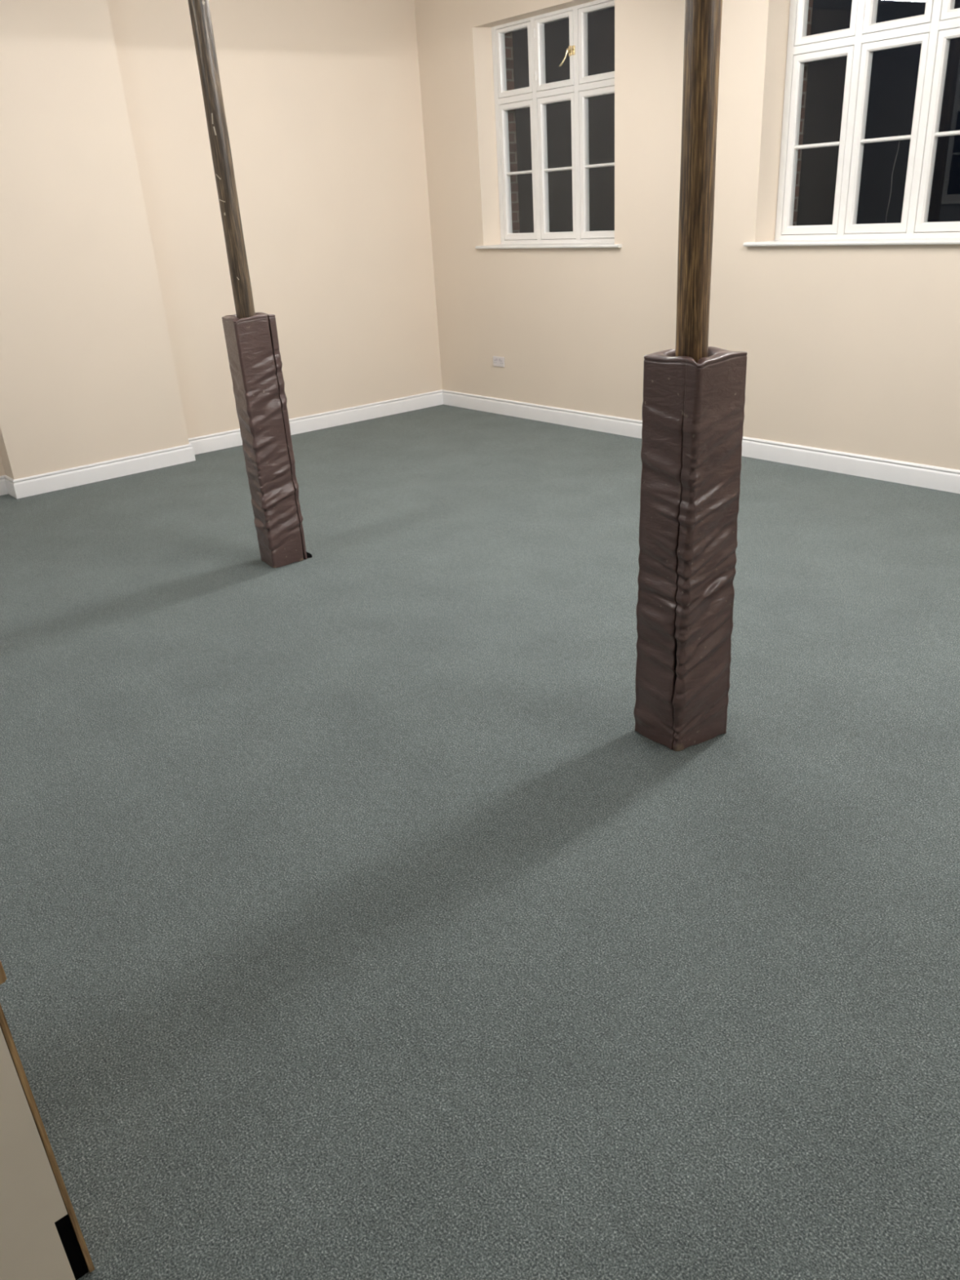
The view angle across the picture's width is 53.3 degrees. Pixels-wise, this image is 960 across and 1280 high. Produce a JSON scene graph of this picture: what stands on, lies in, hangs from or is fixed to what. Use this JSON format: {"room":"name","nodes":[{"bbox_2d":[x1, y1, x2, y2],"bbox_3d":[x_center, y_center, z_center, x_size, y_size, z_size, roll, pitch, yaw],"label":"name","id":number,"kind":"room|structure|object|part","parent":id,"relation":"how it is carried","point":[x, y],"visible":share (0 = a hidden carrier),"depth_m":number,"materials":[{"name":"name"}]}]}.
{"room":"empty community hall","nodes":[
{"label":"empty community hall","id":0,"kind":"room"},
{"bbox_2d":[0,0,442,479],"bbox_3d":[-3.114,-2.804,6.710,6.720,3.360,0.515,-22,31,-35],"label":"wall","id":1,"kind":"structure","parent":0,"point":[116,291],"depth_m":7.24,"materials":[{"name":"beige paint"}]},
{"bbox_2d":[0,389,443,498],"bbox_3d":[-2.925,-1.299,7.276,6.723,0.135,0.228,-22,30,-34],"label":"baseboard","id":2,"kind":"structure","parent":1,"relation":"attached to","point":[46,482],"depth_m":7.56,"materials":[{"name":"white paint"}]},
{"bbox_2d":[0,404,959,1279],"bbox_3d":[0.523,0.339,3.391,7.040,0.001,11.600,-22,31,-35],"label":"floor","id":3,"kind":"structure","parent":0,"point":[358,921],"depth_m":2.73,"materials":[{"name":"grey carpet"}]},
{"bbox_2d":[0,960,94,1279],"bbox_3d":[-1.217,0.810,1.713,0.642,0.744,0.820,-22,31,-35],"label":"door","id":4,"kind":"structure","parent":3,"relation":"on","point":[42,1237],"depth_m":1.63,"materials":[{"name":"wood"}]},
{"bbox_2d":[0,960,7,984],"bbox_3d":[-1.237,0.492,1.566,0.642,0.042,0.820,-22,31,-35],"label":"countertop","id":5,"kind":"structure","parent":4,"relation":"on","point":[2,975],"depth_m":1.46,"materials":[{"name":"brown wood"}]},
{"bbox_3d":[-0.966,0.938,1.452,0.584,0.700,0.018,-22,31,-35],"label":"panel","id":6,"kind":"part","parent":4,"relation":"part of","materials":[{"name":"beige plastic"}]},
{"bbox_2d":[187,0,255,319],"bbox_3d":[-1.183,-1.792,4.719,0.098,2.960,0.099,-22,31,-35],"label":"post","id":7,"kind":"object","parent":3,"relation":"on","point":[199,10],"visible":0.48,"depth_m":4.47,"materials":[{"name":"brown wood"}]},
{"bbox_2d":[222,311,311,568],"bbox_3d":[-1.136,-1.042,5.064,0.245,1.302,0.238,-22,31,-35],"label":"padding","id":8,"kind":"object","parent":7,"relation":"attached to","point":[252,344],"visible":0.99,"depth_m":4.97,"materials":[{"name":"brown leather"}]},
{"bbox_2d":[675,0,722,363],"bbox_3d":[0.621,-1.016,2.776,0.099,2.960,0.099,-22,31,-35],"label":"post","id":9,"kind":"object","parent":3,"relation":"on","point":[703,18],"visible":0.48,"depth_m":2.62,"materials":[{"name":"brown wood"}]},
{"bbox_2d":[633,346,746,751],"bbox_3d":[0.674,-0.268,3.121,0.256,1.307,0.235,-19,29,-30],"label":"padding","id":10,"kind":"object","parent":9,"relation":"attached to","point":[693,413],"visible":0.96,"depth_m":3.02,"materials":[{"name":"brown plastic"}]},
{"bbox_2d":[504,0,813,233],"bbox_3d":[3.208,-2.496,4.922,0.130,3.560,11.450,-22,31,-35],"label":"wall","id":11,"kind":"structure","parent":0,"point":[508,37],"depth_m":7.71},
{"bbox_2d":[413,0,959,470],"bbox_3d":[3.225,-2.285,4.701,0.230,3.360,11.000,-22,31,-35],"label":"wall","id":12,"kind":"structure","parent":0,"point":[855,348],"depth_m":6.52,"materials":[{"name":"beige paint"}]},
{"bbox_2d":[493,355,504,367],"bbox_3d":[0.164,-2.451,8.422,0.014,0.086,0.146,-22,31,-35],"label":"wall socket","id":13,"kind":"object","parent":12,"relation":"attached to","point":[497,361],"visible":1,"depth_m":8.42,"materials":[{"name":"white plastic"}]},
{"bbox_2d":[475,0,622,248],"bbox_3d":[0.545,-3.878,7.329,0.275,1.607,1.614,-22,31,-35],"label":"window","id":14,"kind":"structure","parent":12,"relation":"in","point":[580,86],"depth_m":7.42,"materials":[{"name":"white paint"}]},
{"bbox_3d":[0.285,-4.531,7.484,0.055,0.468,0.395,-22,31,-35],"label":"sash","id":15,"kind":"part","parent":14,"relation":"part of","materials":[{"name":"white paint"}]},
{"bbox_3d":[0.331,-3.817,7.812,0.055,1.008,0.395,-22,31,-35],"label":"sash","id":16,"kind":"part","parent":14,"relation":"part of","materials":[{"name":"white paint"}]},
{"bbox_3d":[0.566,-3.149,7.640,0.210,0.023,1.614,-22,31,-35],"label":"sill","id":17,"kind":"part","parent":14,"relation":"part of","materials":[{"name":"white paint"}]},
{"bbox_3d":[0.574,-4.405,7.168,0.061,0.468,0.395,-22,31,-35],"label":"sash","id":18,"kind":"part","parent":14,"relation":"part of","materials":[{"name":"white paint"}]},
{"bbox_3d":[0.622,-3.691,7.498,0.055,1.008,0.395,-22,31,-35],"label":"sash","id":19,"kind":"part","parent":14,"relation":"part of","materials":[{"name":"white paint"}]},
{"bbox_3d":[0.617,-4.285,7.043,0.070,0.102,0.017,0,25,9],"label":"lever","id":20,"kind":"part","parent":14,"relation":"part of","materials":[{"name":"gold metal"}]},
{"bbox_3d":[0.868,-4.280,6.855,0.055,0.468,0.395,-22,31,-35],"label":"sash","id":21,"kind":"part","parent":14,"relation":"part of","materials":[{"name":"white paint"}]},
{"bbox_3d":[0.913,-3.566,7.183,0.055,1.008,0.395,-22,31,-35],"label":"sash","id":22,"kind":"part","parent":14,"relation":"part of","materials":[{"name":"white paint"}]},
{"bbox_2d":[442,389,959,493],"bbox_3d":[3.224,-0.784,5.301,0.022,0.135,11.000,-22,31,-35],"label":"baseboard","id":23,"kind":"structure","parent":12,"relation":"attached to","point":[940,478],"depth_m":6.56,"materials":[{"name":"white paint"}]},
{"bbox_2d":[742,0,959,246],"bbox_3d":[2.304,-3.118,5.429,0.275,1.607,1.614,-22,31,-35],"label":"window","id":24,"kind":"structure","parent":12,"relation":"in","point":[940,23],"depth_m":5.61,"materials":[{"name":"white paint"}]},
{"bbox_3d":[2.090,-3.057,5.912,0.055,1.008,0.395,-22,31,-35],"label":"sash","id":25,"kind":"part","parent":24,"relation":"part of","materials":[{"name":"white paint"}]},
{"bbox_3d":[2.044,-3.771,5.585,0.055,0.468,0.395,-22,31,-35],"label":"sash","id":26,"kind":"part","parent":24,"relation":"part of","materials":[{"name":"white paint"}]},
{"bbox_3d":[2.325,-2.389,5.740,0.210,0.023,1.614,-22,31,-35],"label":"sill","id":27,"kind":"part","parent":24,"relation":"part of","materials":[{"name":"white paint"}]},
{"bbox_3d":[2.381,-2.932,5.598,0.055,1.008,0.395,-22,31,-35],"label":"sash","id":28,"kind":"part","parent":24,"relation":"part of","materials":[{"name":"white paint"}]},
{"bbox_2d":[885,141,899,220],"bbox_3d":[2.462,-2.735,5.695,0.019,0.496,0.052,-3,25,1],"label":"cord","id":29,"kind":"object","parent":24,"relation":"hanging from","point":[899,141],"visible":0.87,"depth_m":5.71,"materials":[{"name":"black"}]},
{"bbox_3d":[2.333,-3.645,5.269,0.061,0.468,0.395,-22,31,-35],"label":"sash","id":30,"kind":"part","parent":24,"relation":"part of","materials":[{"name":"white paint"}]},
{"bbox_3d":[2.672,-2.806,5.284,0.055,1.008,0.395,-22,31,-35],"label":"sash","id":31,"kind":"part","parent":24,"relation":"part of","materials":[{"name":"white paint"}]},
{"bbox_3d":[2.627,-3.520,4.956,0.055,0.468,0.395,-22,31,-35],"label":"sash","id":32,"kind":"part","parent":24,"relation":"part of","materials":[{"name":"white paint"}]}
]}

